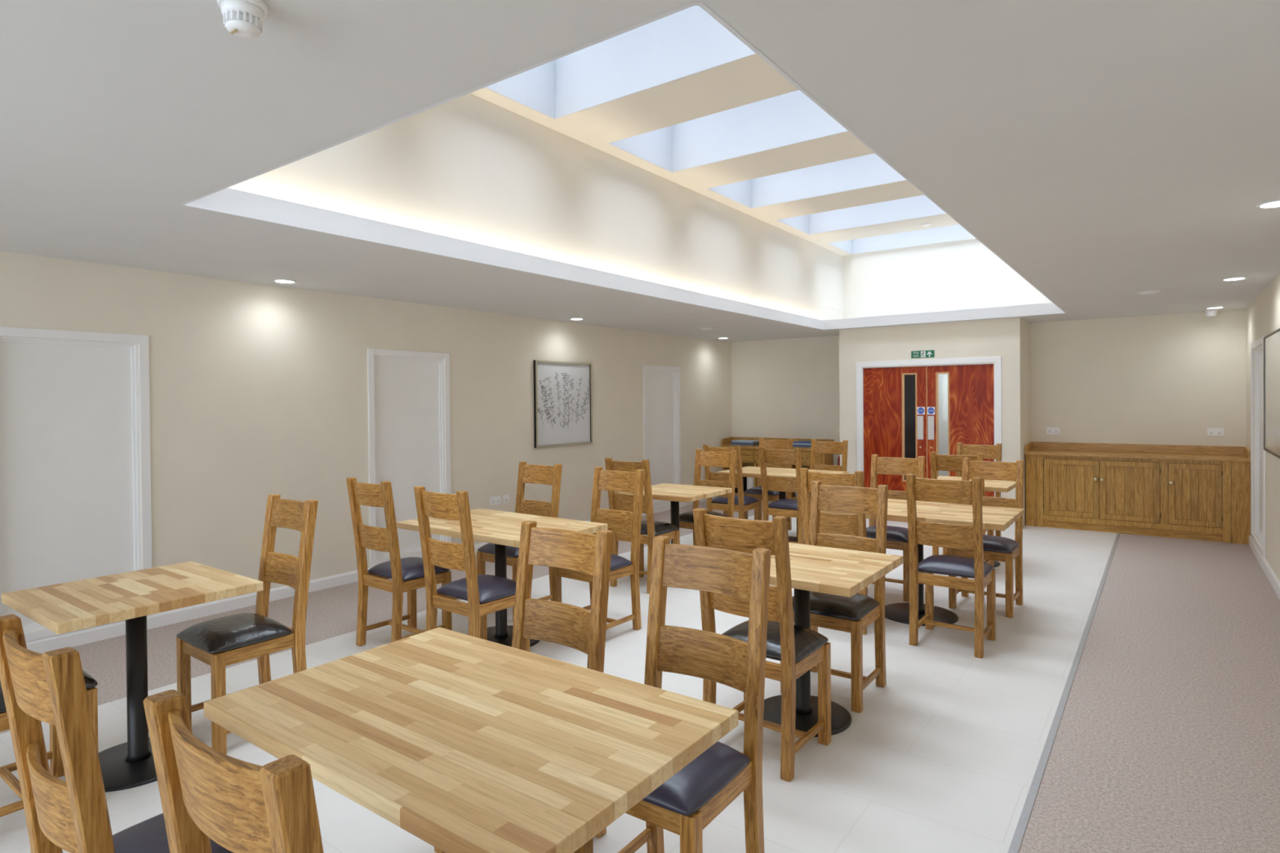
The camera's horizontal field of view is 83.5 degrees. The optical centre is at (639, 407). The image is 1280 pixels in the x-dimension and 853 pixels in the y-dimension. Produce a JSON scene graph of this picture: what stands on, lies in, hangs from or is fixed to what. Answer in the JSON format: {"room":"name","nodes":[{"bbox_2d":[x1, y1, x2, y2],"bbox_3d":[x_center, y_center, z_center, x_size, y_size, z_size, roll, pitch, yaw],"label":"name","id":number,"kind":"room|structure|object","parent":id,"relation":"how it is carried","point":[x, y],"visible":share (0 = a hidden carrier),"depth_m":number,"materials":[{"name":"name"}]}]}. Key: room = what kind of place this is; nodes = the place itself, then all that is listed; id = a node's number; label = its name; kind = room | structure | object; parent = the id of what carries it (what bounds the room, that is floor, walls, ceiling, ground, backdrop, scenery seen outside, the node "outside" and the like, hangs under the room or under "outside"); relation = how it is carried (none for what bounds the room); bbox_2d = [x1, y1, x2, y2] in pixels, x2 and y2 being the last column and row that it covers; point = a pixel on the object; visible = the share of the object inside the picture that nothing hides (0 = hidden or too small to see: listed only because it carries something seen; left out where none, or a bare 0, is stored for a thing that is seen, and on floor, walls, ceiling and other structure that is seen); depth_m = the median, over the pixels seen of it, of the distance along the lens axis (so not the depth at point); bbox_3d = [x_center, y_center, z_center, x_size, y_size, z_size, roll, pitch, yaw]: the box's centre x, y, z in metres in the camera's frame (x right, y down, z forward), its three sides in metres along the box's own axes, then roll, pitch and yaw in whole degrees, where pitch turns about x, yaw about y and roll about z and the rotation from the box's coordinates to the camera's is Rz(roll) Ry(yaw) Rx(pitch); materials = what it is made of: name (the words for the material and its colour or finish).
{"room":"eatery","nodes":[
{"label":"eatery","id":0,"kind":"room"},
{"bbox_2d":[0,251,731,632],"bbox_3d":[-2.522,0.265,6.328,0.160,2.700,13.630,0,1,36],"label":"wall","id":1,"kind":"structure","parent":0,"point":[257,391],"depth_m":5.91,"materials":[{"name":"beige paint"}]},
{"bbox_2d":[0,326,151,642],"bbox_3d":[-3.696,0.476,4.647,0.099,1.942,0.886,0,1,36],"label":"door","id":2,"kind":"structure","parent":1,"relation":"in","point":[70,491],"depth_m":4.65,"materials":[{"name":"white paint"}]},
{"bbox_2d":[26,496,718,653],"bbox_3d":[-2.587,1.471,6.085,0.018,0.093,13.130,0,1,36],"label":"baseboard","id":3,"kind":"structure","parent":1,"relation":"attached to","point":[79,637],"depth_m":5.18,"materials":[{"name":"white paint"}]},
{"bbox_2d":[367,348,451,567],"bbox_3d":[-2.170,0.443,6.733,0.099,1.942,0.895,0,1,36],"label":"door","id":4,"kind":"structure","parent":1,"relation":"in","point":[406,404],"depth_m":6.73,"materials":[{"name":"white paint"}]},
{"bbox_2d":[489,495,501,505],"bbox_3d":[-1.519,0.979,7.551,0.012,0.086,0.146,0,1,36],"label":"wall socket","id":5,"kind":"object","parent":1,"relation":"attached to","point":[495,500],"visible":1,"depth_m":7.55,"materials":[{"name":"white plastic"}]},
{"bbox_2d":[502,494,509,503],"bbox_3d":[-1.431,0.978,7.672,0.012,0.086,0.086,0,1,36],"label":"wall socket","id":6,"kind":"object","parent":1,"relation":"attached to","point":[506,497],"visible":1,"depth_m":7.67,"materials":[{"name":"white plastic"}]},
{"bbox_2d":[533,360,592,448],"bbox_3d":[-0.886,-0.044,8.397,0.039,0.984,0.970,0,1,36],"label":"framed print","id":7,"kind":"object","parent":1,"relation":"attached to","point":[563,400],"visible":1,"depth_m":8.38,"materials":[{"name":"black paper"}]},
{"bbox_2d":[643,364,680,506],"bbox_3d":[0.286,0.390,10.091,0.099,1.942,0.903,0,1,36],"label":"door","id":8,"kind":"structure","parent":1,"relation":"in","point":[661,450],"depth_m":10.13,"materials":[{"name":"white paint"}]},
{"bbox_2d":[228,93,843,319],"bbox_3d":[0.294,-1.597,6.927,0.100,1.137,9.170,0,1,36],"label":"wall","id":9,"kind":"structure","parent":0,"point":[469,167],"depth_m":5.51,"materials":[{"name":"white paint"}]},
{"bbox_2d":[181,1,1066,329],"bbox_3d":[1.307,-1.068,5.691,2.851,0.128,7.857,0,1,36],"label":"trim","id":10,"kind":"structure","parent":9,"relation":"attached to","point":[225,200],"depth_m":4.57,"materials":[{"name":"white paint"}]},
{"bbox_2d":[0,0,1279,342],"bbox_3d":[0.351,-0.997,4.690,6.416,0.020,14.410,0,1,36],"label":"ceiling","id":11,"kind":"structure","parent":0,"point":[1108,152],"depth_m":2.38,"materials":[{"name":"white paint"}]},
{"bbox_2d":[217,0,267,38],"bbox_3d":[-0.927,-0.909,1.674,0.104,0.078,0.104,0,1,36],"label":"smoke detector","id":12,"kind":"object","parent":11,"relation":"attached to","point":[245,19],"visible":1,"depth_m":1.65,"materials":[{"name":"white plastic"}]},
{"bbox_2d":[272,279,297,284],"bbox_3d":[-2.716,-0.964,5.479,0.168,0.008,0.168,0,1,36],"label":"recessed light","id":13,"kind":"object","parent":11,"relation":"in","point":[279,281],"visible":1,"depth_m":5.45,"materials":[{"name":"white plastic"}]},
{"bbox_2d":[1137,290,1160,294],"bbox_3d":[4.575,-1.032,6.445,0.170,0.018,0.170,0,1,36],"label":"ceiling vent","id":14,"kind":"object","parent":11,"relation":"in","point":[1146,292],"visible":1,"depth_m":6.41,"materials":[{"name":"white plastic"}]},
{"bbox_2d":[1204,309,1217,316],"bbox_3d":[6.242,-1.031,7.833,0.120,0.075,0.120,0,1,36],"label":"smoke detector","id":15,"kind":"object","parent":11,"relation":"attached to","point":[1209,313],"visible":0.98,"depth_m":7.80,"materials":[{"name":"white plastic"}]},
{"bbox_2d":[1204,306,1225,309],"bbox_3d":[6.118,-1.061,7.626,0.168,0.008,0.168,0,1,36],"label":"recessed light","id":16,"kind":"object","parent":11,"relation":"in","point":[1209,308],"visible":1,"depth_m":7.63,"materials":[{"name":"white plastic"}]},
{"bbox_2d":[1221,276,1248,280],"bbox_3d":[4.770,-1.032,5.753,0.168,0.008,0.168,0,1,36],"label":"recessed light","id":17,"kind":"object","parent":11,"relation":"in","point":[1237,278],"visible":1,"depth_m":5.73,"materials":[{"name":"white plastic"}]},
{"bbox_2d":[1255,199,1279,208],"bbox_3d":[3.118,-0.996,3.503,0.168,0.008,0.168,0,1,36],"label":"recessed light","id":18,"kind":"object","parent":11,"relation":"in","point":[1276,203],"visible":1,"depth_m":3.52,"materials":[{"name":"white plastic"}]},
{"bbox_2d":[0,500,1279,852],"bbox_3d":[0.374,1.555,4.714,6.616,0.100,14.410,0,1,36],"label":"floor","id":19,"kind":"structure","parent":0,"point":[944,757],"depth_m":3.56,"materials":[{"name":"tile"}]},
{"bbox_2d":[0,670,98,817],"bbox_3d":[-2.421,1.008,2.720,0.425,1.080,0.505,0,1,36],"label":"dining chair","id":20,"kind":"object","parent":19,"relation":"on","point":[56,767],"visible":0.15,"depth_m":2.78,"materials":[{"name":"brown wood"}]},
{"bbox_2d":[0,670,97,713],"bbox_3d":[-2.382,1.058,2.774,0.432,0.074,0.382,0,1,36],"label":"seat cushion","id":21,"kind":"object","parent":20,"relation":"on","point":[91,682],"depth_m":2.77,"materials":[{"name":"black leather"}]},
{"bbox_2d":[0,613,233,852],"bbox_3d":[-1.134,1.007,1.673,0.425,1.080,0.505,0,1,36],"label":"dining chair","id":22,"kind":"object","parent":19,"relation":"on","point":[72,815],"visible":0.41,"depth_m":1.44,"materials":[{"name":"brown wood"}]},
{"bbox_2d":[112,813,233,852],"bbox_3d":[-1.095,1.057,1.727,0.432,0.074,0.382,0,1,36],"label":"seat cushion","id":23,"kind":"object","parent":22,"relation":"on","point":[148,836],"depth_m":1.70,"materials":[{"name":"blue leather"}]},
{"bbox_2d":[1,561,263,791],"bbox_3d":[-2.183,1.161,3.111,0.730,0.763,0.735,0,1,36],"label":"square table","id":24,"kind":"object","parent":19,"relation":"on","point":[131,597],"visible":0.77,"depth_m":3.07,"materials":[{"name":"brown wood"}]},
{"bbox_2d":[142,689,323,852],"bbox_3d":[-0.485,1.005,1.235,0.425,1.080,0.505,0,1,36],"label":"dining chair","id":25,"kind":"object","parent":19,"relation":"on","point":[206,793],"visible":1,"depth_m":1.00,"materials":[{"name":"brown wood"}]},
{"bbox_2d":[176,493,318,754],"bbox_3d":[-1.888,0.996,3.457,0.425,1.080,0.505,0,1,38],"label":"dining chair","id":26,"kind":"object","parent":19,"relation":"on","point":[220,642],"visible":0.89,"depth_m":3.43,"materials":[{"name":"brown wood"}]},
{"bbox_2d":[176,613,291,653],"bbox_3d":[-1.928,1.048,3.405,0.432,0.074,0.382,0,1,38],"label":"seat cushion","id":27,"kind":"object","parent":26,"relation":"on","point":[235,633],"depth_m":3.31,"materials":[{"name":"black leather"}]},
{"bbox_2d":[346,477,451,646],"bbox_3d":[-1.544,0.982,4.612,0.425,1.080,0.505,0,1,38],"label":"dining chair","id":28,"kind":"object","parent":19,"relation":"on","point":[406,574],"visible":0.88,"depth_m":4.50,"materials":[{"name":"brown wood"}]},
{"bbox_2d":[367,556,450,581],"bbox_3d":[-1.503,1.032,4.664,0.432,0.074,0.382,0,1,38],"label":"seat cushion","id":29,"kind":"object","parent":28,"relation":"on","point":[411,569],"depth_m":4.55,"materials":[{"name":"blue leather"}]},
{"bbox_2d":[204,626,737,852],"bbox_3d":[-0.451,1.157,1.867,1.185,0.763,0.770,0,1,36],"label":"rectangular table","id":30,"kind":"object","parent":19,"relation":"on","point":[463,743],"visible":1,"depth_m":1.70,"materials":[{"name":"brown wood"}]},
{"bbox_2d":[413,485,529,652],"bbox_3d":[-0.956,0.982,4.104,0.425,1.080,0.505,0,1,38],"label":"dining chair","id":31,"kind":"object","parent":19,"relation":"on","point":[485,594],"visible":0.84,"depth_m":3.96,"materials":[{"name":"brown wood"}]},
{"bbox_2d":[436,574,516,603],"bbox_3d":[-0.914,1.032,4.156,0.432,0.074,0.382,0,1,38],"label":"seat cushion","id":32,"kind":"object","parent":31,"relation":"on","point":[491,588],"depth_m":4.05,"materials":[{"name":"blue leather"}]},
{"bbox_2d":[396,508,607,647],"bbox_3d":[-0.909,1.135,4.683,1.220,0.763,0.720,0,1,36],"label":"rectangular table","id":33,"kind":"object","parent":19,"relation":"on","point":[502,529],"visible":0.54,"depth_m":4.64,"materials":[{"name":"brown wood"}]},
{"bbox_2d":[476,461,562,621],"bbox_3d":[-0.896,0.970,5.354,0.425,1.080,0.505,0,1,37],"label":"dining chair","id":34,"kind":"object","parent":19,"relation":"on","point":[527,473],"visible":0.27,"depth_m":5.41,"materials":[{"name":"brown wood"}]},
{"bbox_2d":[477,542,519,557],"bbox_3d":[-0.935,1.021,5.302,0.432,0.074,0.382,0,1,37],"label":"seat cushion","id":35,"kind":"object","parent":34,"relation":"on","point":[488,549],"depth_m":5.19,"materials":[{"name":"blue leather"}]},
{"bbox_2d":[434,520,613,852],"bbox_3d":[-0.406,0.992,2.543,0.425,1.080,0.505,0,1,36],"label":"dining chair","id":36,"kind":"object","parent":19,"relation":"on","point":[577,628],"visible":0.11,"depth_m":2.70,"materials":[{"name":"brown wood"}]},
{"bbox_2d":[551,466,644,630],"bbox_3d":[-0.277,0.969,4.851,0.425,1.080,0.505,0,1,38],"label":"dining chair","id":37,"kind":"object","parent":19,"relation":"on","point":[617,521],"visible":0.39,"depth_m":4.86,"materials":[{"name":"brown wood"}]},
{"bbox_2d":[609,554,631,570],"bbox_3d":[-0.317,1.021,4.800,0.432,0.074,0.382,0,1,38],"label":"seat cushion","id":38,"kind":"object","parent":37,"relation":"on","point":[617,562],"depth_m":4.74,"materials":[{"name":"blue leather"}]},
{"bbox_2d":[604,457,679,593],"bbox_3d":[0.025,0.955,6.025,0.425,1.080,0.505,0,1,36],"label":"dining chair","id":39,"kind":"object","parent":19,"relation":"on","point":[617,501],"visible":0.62,"depth_m":5.87,"materials":[{"name":"brown wood"}]},
{"bbox_2d":[640,520,678,535],"bbox_3d":[0.065,1.005,6.078,0.432,0.074,0.382,0,1,36],"label":"seat cushion","id":40,"kind":"object","parent":39,"relation":"on","point":[660,528],"depth_m":5.96,"materials":[{"name":"black leather"}]},
{"bbox_2d":[573,535,771,852],"bbox_3d":[0.106,0.991,2.196,0.425,1.080,0.505,0,1,36],"label":"dining chair","id":41,"kind":"object","parent":19,"relation":"on","point":[690,800],"visible":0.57,"depth_m":2.23,"materials":[{"name":"brown wood"}]},
{"bbox_2d":[642,741,749,815],"bbox_3d":[0.069,1.042,2.143,0.432,0.074,0.382,0,1,36],"label":"seat cushion","id":42,"kind":"object","parent":41,"relation":"on","point":[695,787],"depth_m":1.99,"materials":[{"name":"blue leather"}]},
{"bbox_2d":[616,483,732,543],"bbox_3d":[0.310,1.109,6.333,0.740,0.763,0.740,0,1,36],"label":"square table","id":43,"kind":"object","parent":19,"relation":"on","point":[675,494],"visible":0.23,"depth_m":6.25,"materials":[{"name":"brown wood"}]},
{"bbox_2d":[679,448,737,545],"bbox_3d":[0.600,0.945,6.647,0.425,1.080,0.505,0,1,36],"label":"dining chair","id":44,"kind":"object","parent":19,"relation":"on","point":[712,459],"visible":0.41,"depth_m":6.75,"materials":[{"name":"brown wood"}]},
{"bbox_2d":[679,511,728,522],"bbox_3d":[0.561,0.996,6.595,0.432,0.074,0.382,0,1,36],"label":"seat cushion","id":45,"kind":"object","parent":44,"relation":"on","point":[686,517],"depth_m":6.52,"materials":[{"name":"black leather"}]},
{"bbox_2d":[702,444,759,519],"bbox_3d":[0.982,0.931,7.667,0.425,1.080,0.505,0,1,35],"label":"dining chair","id":46,"kind":"object","parent":19,"relation":"on","point":[742,503],"visible":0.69,"depth_m":7.53,"materials":[{"name":"brown wood"}]},
{"bbox_2d":[711,494,758,505],"bbox_3d":[1.020,0.981,7.721,0.432,0.074,0.382,0,1,35],"label":"seat cushion","id":47,"kind":"object","parent":46,"relation":"on","point":[747,500],"depth_m":7.61,"materials":[{"name":"blue leather"}]},
{"bbox_2d":[693,507,831,782],"bbox_3d":[0.549,0.978,3.178,0.425,1.080,0.505,0,1,37],"label":"dining chair","id":48,"kind":"object","parent":19,"relation":"on","point":[799,649],"visible":0.61,"depth_m":3.01,"materials":[{"name":"brown wood"}]},
{"bbox_2d":[722,620,828,662],"bbox_3d":[0.589,1.028,3.231,0.432,0.074,0.382,0,1,37],"label":"seat cushion","id":49,"kind":"object","parent":48,"relation":"on","point":[809,643],"depth_m":3.14,"materials":[{"name":"black leather"}]},
{"bbox_2d":[743,438,792,530],"bbox_3d":[1.520,0.919,8.502,0.425,1.080,0.505,0,1,36],"label":"dining chair","id":50,"kind":"object","parent":19,"relation":"on","point":[756,491],"visible":0.43,"depth_m":8.55,"materials":[{"name":"brown wood"}]},
{"bbox_2d":[743,485,778,495],"bbox_3d":[1.481,0.971,8.449,0.432,0.074,0.382,0,1,36],"label":"seat cushion","id":51,"kind":"object","parent":50,"relation":"on","point":[756,491],"depth_m":8.35,"materials":[{"name":"blue leather"}]},
{"bbox_2d":[722,448,833,499],"bbox_3d":[2.089,1.030,11.026,1.690,0.800,0.372,0,1,36],"label":"sideboard","id":52,"kind":"object","parent":19,"relation":"on","point":[749,456],"visible":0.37,"depth_m":10.89,"materials":[{"name":"brown wood"}]},
{"bbox_2d":[728,467,746,493],"bbox_3d":[1.578,1.145,11.403,0.260,0.400,0.200,0,1,36],"label":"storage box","id":53,"kind":"object","parent":52,"relation":"on","point":[744,478],"visible":0.16,"depth_m":11.30,"materials":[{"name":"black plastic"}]},
{"bbox_2d":[746,476,754,489],"bbox_3d":[1.757,1.211,11.249,0.160,0.268,0.160,0,1,36],"label":"canister","id":54,"kind":"object","parent":52,"relation":"on","point":[750,481],"visible":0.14,"depth_m":11.18,"materials":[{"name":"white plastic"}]},
{"bbox_2d":[720,436,834,450],"bbox_3d":[2.087,0.554,11.024,1.714,0.151,0.374,0,1,36],"label":"countertop","id":55,"kind":"structure","parent":52,"relation":"on","point":[725,442],"depth_m":11.22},
{"bbox_2d":[729,443,759,445],"bbox_3d":[1.660,0.586,11.347,0.400,0.026,0.260,0,1,36],"label":"serving tray","id":56,"kind":"object","parent":55,"relation":"on","point":[731,444],"visible":0.73,"depth_m":11.24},
{"bbox_2d":[730,442,759,444],"bbox_3d":[1.668,0.559,11.341,0.390,0.026,0.260,0,1,36],"label":"serving tray","id":57,"kind":"object","parent":56,"relation":"on","point":[731,442],"visible":0.7,"depth_m":11.23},
{"bbox_2d":[731,440,759,442],"bbox_3d":[1.676,0.533,11.334,0.380,0.026,0.260,0,1,36],"label":"serving tray","id":58,"kind":"object","parent":57,"relation":"on","point":[733,441],"visible":0.9,"depth_m":11.28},
{"bbox_2d":[792,445,810,448],"bbox_3d":[2.491,0.586,10.739,0.340,0.022,0.260,0,1,36],"label":"serving tray","id":59,"kind":"object","parent":55,"relation":"on","point":[793,446],"visible":0.3,"depth_m":10.64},
{"bbox_2d":[792,444,811,446],"bbox_3d":[2.491,0.564,10.739,0.332,0.022,0.260,0,1,36],"label":"serving tray","id":60,"kind":"object","parent":59,"relation":"on","point":[793,445],"visible":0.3,"depth_m":10.64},
{"bbox_2d":[792,443,811,444],"bbox_3d":[2.491,0.542,10.738,0.324,0.022,0.260,0,1,36],"label":"serving tray","id":61,"kind":"object","parent":60,"relation":"on","point":[793,443],"visible":0.43,"depth_m":10.65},
{"bbox_2d":[792,440,811,443],"bbox_3d":[2.491,0.520,10.738,0.316,0.022,0.260,0,1,36],"label":"serving tray","id":62,"kind":"object","parent":61,"relation":"on","point":[797,442],"visible":0.7,"depth_m":10.70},
{"bbox_2d":[759,446,804,544],"bbox_3d":[1.512,0.931,7.266,0.425,1.080,0.505,0,1,36],"label":"dining chair","id":63,"kind":"object","parent":19,"relation":"on","point":[792,508],"visible":0.7,"depth_m":7.11,"materials":[{"name":"brown wood"}]},
{"bbox_2d":[768,498,797,510],"bbox_3d":[1.551,0.981,7.320,0.432,0.074,0.382,0,1,36],"label":"seat cushion","id":64,"kind":"object","parent":63,"relation":"on","point":[784,504],"depth_m":7.22,"materials":[{"name":"blue leather"}]},
{"bbox_2d":[716,466,848,542],"bbox_3d":[1.562,1.083,7.858,1.220,0.763,0.740,0,1,36],"label":"rectangular table","id":65,"kind":"object","parent":19,"relation":"on","point":[748,471],"visible":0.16,"depth_m":7.83,"materials":[{"name":"brown wood"}]},
{"bbox_2d":[795,439,848,537],"bbox_3d":[2.069,0.918,8.132,0.425,1.080,0.505,0,1,36],"label":"dining chair","id":66,"kind":"object","parent":19,"relation":"on","point":[817,447],"visible":0.18,"depth_m":8.29,"materials":[{"name":"brown wood"}]},
{"bbox_2d":[750,542,902,737],"bbox_3d":[0.797,1.131,3.520,0.757,0.763,0.750,0,1,36],"label":"square table","id":67,"kind":"object","parent":19,"relation":"on","point":[819,569],"visible":0.55,"depth_m":3.46,"materials":[{"name":"brown wood"}]},
{"bbox_2d":[800,467,867,635],"bbox_3d":[1.412,0.953,4.980,0.425,1.080,0.505,0,1,36],"label":"dining chair","id":68,"kind":"object","parent":19,"relation":"on","point":[855,525],"visible":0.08,"depth_m":4.79,"materials":[{"name":"brown wood"}]},
{"bbox_2d":[780,480,888,713],"bbox_3d":[1.047,0.967,3.847,0.425,1.080,0.505,0,1,36],"label":"dining chair","id":69,"kind":"object","parent":19,"relation":"on","point":[852,615],"visible":0.71,"depth_m":3.84,"materials":[{"name":"brown wood"}]},
{"bbox_2d":[791,591,879,620],"bbox_3d":[1.009,1.019,3.794,0.432,0.074,0.382,0,1,36],"label":"seat cushion","id":70,"kind":"object","parent":69,"relation":"on","point":[859,606],"depth_m":3.66,"materials":[{"name":"black leather"}]},
{"bbox_2d":[857,454,924,601],"bbox_3d":[2.014,0.940,5.774,0.425,1.080,0.505,0,1,36],"label":"dining chair","id":71,"kind":"object","parent":19,"relation":"on","point":[897,537],"visible":0.41,"depth_m":5.82,"materials":[{"name":"brown wood"}]},
{"bbox_2d":[866,525,908,542],"bbox_3d":[1.976,0.992,5.721,0.432,0.074,0.382,0,1,36],"label":"seat cushion","id":72,"kind":"object","parent":71,"relation":"on","point":[894,534],"depth_m":5.58,"materials":[{"name":"black leather"}]},
{"bbox_2d":[820,498,1024,626],"bbox_3d":[1.992,1.105,5.140,1.250,0.763,0.790,0,1,36],"label":"rectangular table","id":73,"kind":"object","parent":19,"relation":"on","point":[996,518],"visible":0.59,"depth_m":5.01,"materials":[{"name":"brown wood"}]},
{"bbox_2d":[905,473,995,658],"bbox_3d":[1.972,0.953,4.537,0.425,1.080,0.505,0,1,36],"label":"dining chair","id":74,"kind":"object","parent":19,"relation":"on","point":[940,491],"visible":1,"depth_m":4.42,"materials":[{"name":"brown wood"}]},
{"bbox_2d":[918,555,994,577],"bbox_3d":[2.011,1.002,4.590,0.432,0.074,0.382,0,1,36],"label":"seat cushion","id":75,"kind":"object","parent":74,"relation":"on","point":[956,566],"depth_m":4.49,"materials":[{"name":"blue leather"}]},
{"bbox_2d":[929,451,993,573],"bbox_3d":[2.867,0.927,6.375,0.425,1.080,0.505,0,1,36],"label":"dining chair","id":76,"kind":"object","parent":19,"relation":"on","point":[938,462],"visible":0.08,"depth_m":6.24,"materials":[{"name":"brown wood"}]},
{"bbox_2d":[937,475,1015,567],"bbox_3d":[3.129,1.080,6.774,0.740,0.763,0.740,0,1,36],"label":"square table","id":77,"kind":"object","parent":19,"relation":"on","point":[997,486],"visible":0.13,"depth_m":6.57,"materials":[{"name":"brown wood"}]},
{"bbox_2d":[955,442,1001,536],"bbox_3d":[3.420,0.913,7.322,0.425,1.080,0.505,0,1,36],"label":"dining chair","id":78,"kind":"object","parent":19,"relation":"on","point":[989,451],"visible":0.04,"depth_m":7.47,"materials":[{"name":"brown wood"}]},
{"bbox_2d":[948,457,1023,617],"bbox_3d":[2.591,0.939,5.356,0.425,1.080,0.505,0,1,37],"label":"dining chair","id":79,"kind":"object","parent":19,"relation":"on","point":[999,548],"visible":0.59,"depth_m":5.35,"materials":[{"name":"brown wood"}]},
{"bbox_2d":[982,534,1019,553],"bbox_3d":[2.551,0.991,5.304,0.432,0.074,0.382,0,1,37],"label":"seat cushion","id":80,"kind":"object","parent":79,"relation":"on","point":[992,544],"depth_m":5.15,"materials":[{"name":"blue leather"}]},
{"bbox_2d":[1007,533,1119,852],"bbox_3d":[1.625,1.559,2.925,0.028,0.104,13.000,0,1,36],"label":"trim","id":81,"kind":"structure","parent":19,"relation":"on","point":[1021,826],"depth_m":3.30,"materials":[{"name":"metal"}]},
{"bbox_2d":[1025,454,1250,544],"bbox_3d":[5.629,0.995,8.229,2.077,0.862,0.488,0,1,36],"label":"sideboard","id":82,"kind":"object","parent":19,"relation":"on","point":[1209,500],"visible":1,"depth_m":8.01,"materials":[{"name":"brown wood"}]},
{"bbox_2d":[1024,441,1250,462],"bbox_3d":[5.632,0.497,8.240,2.086,0.130,0.517,0,1,36],"label":"countertop","id":83,"kind":"structure","parent":82,"relation":"on","point":[1215,453],"depth_m":8.26,"materials":[{"name":"brown wood"}]},
{"bbox_2d":[471,53,975,256],"bbox_3d":[1.538,-2.493,6.004,3.200,0.650,9.170,0,1,36],"label":"ceiling","id":84,"kind":"structure","parent":0,"point":[750,79],"depth_m":5.85,"materials":[{"name":"white paint"}]},
{"bbox_2d":[485,5,755,119],"bbox_3d":[0.136,-2.494,4.176,2.685,0.708,1.025,0,1,36],"label":"window","id":85,"kind":"structure","parent":84,"relation":"attached to","point":[688,42],"depth_m":4.90,"materials":[{"name":"glass"}]},
{"bbox_2d":[608,89,848,172],"bbox_3d":[1.064,-2.514,5.445,2.685,0.708,1.025,0,1,36],"label":"window","id":86,"kind":"structure","parent":84,"relation":"attached to","point":[792,117],"depth_m":6.16,"materials":[{"name":"glass"}]},
{"bbox_2d":[708,153,906,208],"bbox_3d":[1.992,-2.535,6.714,2.685,0.708,1.025,0,1,36],"label":"window","id":87,"kind":"structure","parent":84,"relation":"attached to","point":[869,170],"depth_m":7.42,"materials":[{"name":"glass"}]},
{"bbox_2d":[776,195,946,234],"bbox_3d":[2.920,-2.555,7.982,2.685,0.708,1.025,0,1,36],"label":"window","id":88,"kind":"structure","parent":84,"relation":"attached to","point":[917,206],"depth_m":8.67,"materials":[{"name":"glass"}]},
{"bbox_2d":[828,224,975,253],"bbox_3d":[3.848,-2.575,9.251,2.685,0.708,1.025,0,1,36],"label":"window","id":89,"kind":"structure","parent":84,"relation":"attached to","point":[952,233],"depth_m":9.94,"materials":[{"name":"glass"}]},
{"bbox_2d":[731,238,1052,465],"bbox_3d":[3.488,-0.350,10.268,4.892,3.750,0.160,0,1,36],"label":"wall","id":90,"kind":"structure","parent":0,"point":[965,274],"depth_m":10.47,"materials":[{"name":"white paint"}]},
{"bbox_2d":[904,373,948,479],"bbox_3d":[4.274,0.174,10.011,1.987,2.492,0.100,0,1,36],"label":"window","id":91,"kind":"structure","parent":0,"point":[909,380],"depth_m":10.21,"materials":[{"name":"glass"}]},
{"bbox_2d":[839,317,1030,526],"bbox_3d":[4.112,0.228,9.789,2.187,2.592,1.770,0,1,36],"label":"wall","id":92,"kind":"structure","parent":0,"point":[1009,339],"depth_m":8.88,"materials":[{"name":"beige paint"}]},
{"bbox_2d":[911,350,934,358],"bbox_3d":[3.576,-0.674,9.066,0.282,0.092,0.006,0,1,36],"label":"exit sign","id":93,"kind":"object","parent":92,"relation":"attached to","point":[924,353],"visible":1,"depth_m":9.06,"materials":[{"name":"green plastic"}]},
{"bbox_2d":[856,356,1001,503],"bbox_3d":[3.636,0.413,9.102,1.752,2.043,0.126,0,1,36],"label":"door","id":94,"kind":"structure","parent":92,"relation":"in","point":[974,384],"depth_m":9.08,"materials":[{"name":"red wood"}]},
{"bbox_2d":[1030,309,1246,514],"bbox_3d":[5.809,0.171,8.502,2.112,2.700,0.120,0,1,36],"label":"wall","id":95,"kind":"structure","parent":0,"point":[1163,379],"depth_m":8.38,"materials":[{"name":"beige paint"}]},
{"bbox_2d":[1046,426,1059,434],"bbox_3d":[5.136,0.288,8.913,0.146,0.086,0.012,0,1,36],"label":"wall socket","id":96,"kind":"object","parent":95,"relation":"attached to","point":[1050,430],"visible":1,"depth_m":8.91,"materials":[{"name":"white plastic"}]},
{"bbox_2d":[1207,428,1223,435],"bbox_3d":[6.408,0.274,7.982,0.146,0.086,0.012,0,1,36],"label":"wall socket","id":97,"kind":"object","parent":95,"relation":"attached to","point":[1211,432],"visible":1,"depth_m":7.98,"materials":[{"name":"white plastic"}]},
{"bbox_2d":[1246,274,1279,581],"bbox_3d":[2.762,0.256,2.412,0.160,2.700,13.548,0,1,36],"label":"wall","id":98,"kind":"structure","parent":0,"point":[1263,315],"depth_m":6.20,"materials":[{"name":"beige paint"}]},
{"bbox_2d":[1250,336,1265,558],"bbox_3d":[5.927,0.346,6.815,0.099,1.979,1.150,0,1,36],"label":"door","id":99,"kind":"structure","parent":98,"relation":"in","point":[1260,453],"depth_m":7.20,"materials":[{"name":"white paint"}]},
{"bbox_2d":[1248,535,1279,599],"bbox_3d":[2.519,1.460,2.229,0.018,0.100,12.935,0,1,36],"label":"baseboard","id":100,"kind":"structure","parent":98,"relation":"attached to","point":[1269,573],"depth_m":6.15,"materials":[{"name":"white paint"}]},
{"bbox_2d":[1263,328,1279,457],"bbox_3d":[5.033,-0.112,5.672,0.022,0.984,1.490,0,1,36],"label":"board","id":101,"kind":"object","parent":98,"relation":"attached to","point":[1271,341],"visible":1,"depth_m":5.82,"materials":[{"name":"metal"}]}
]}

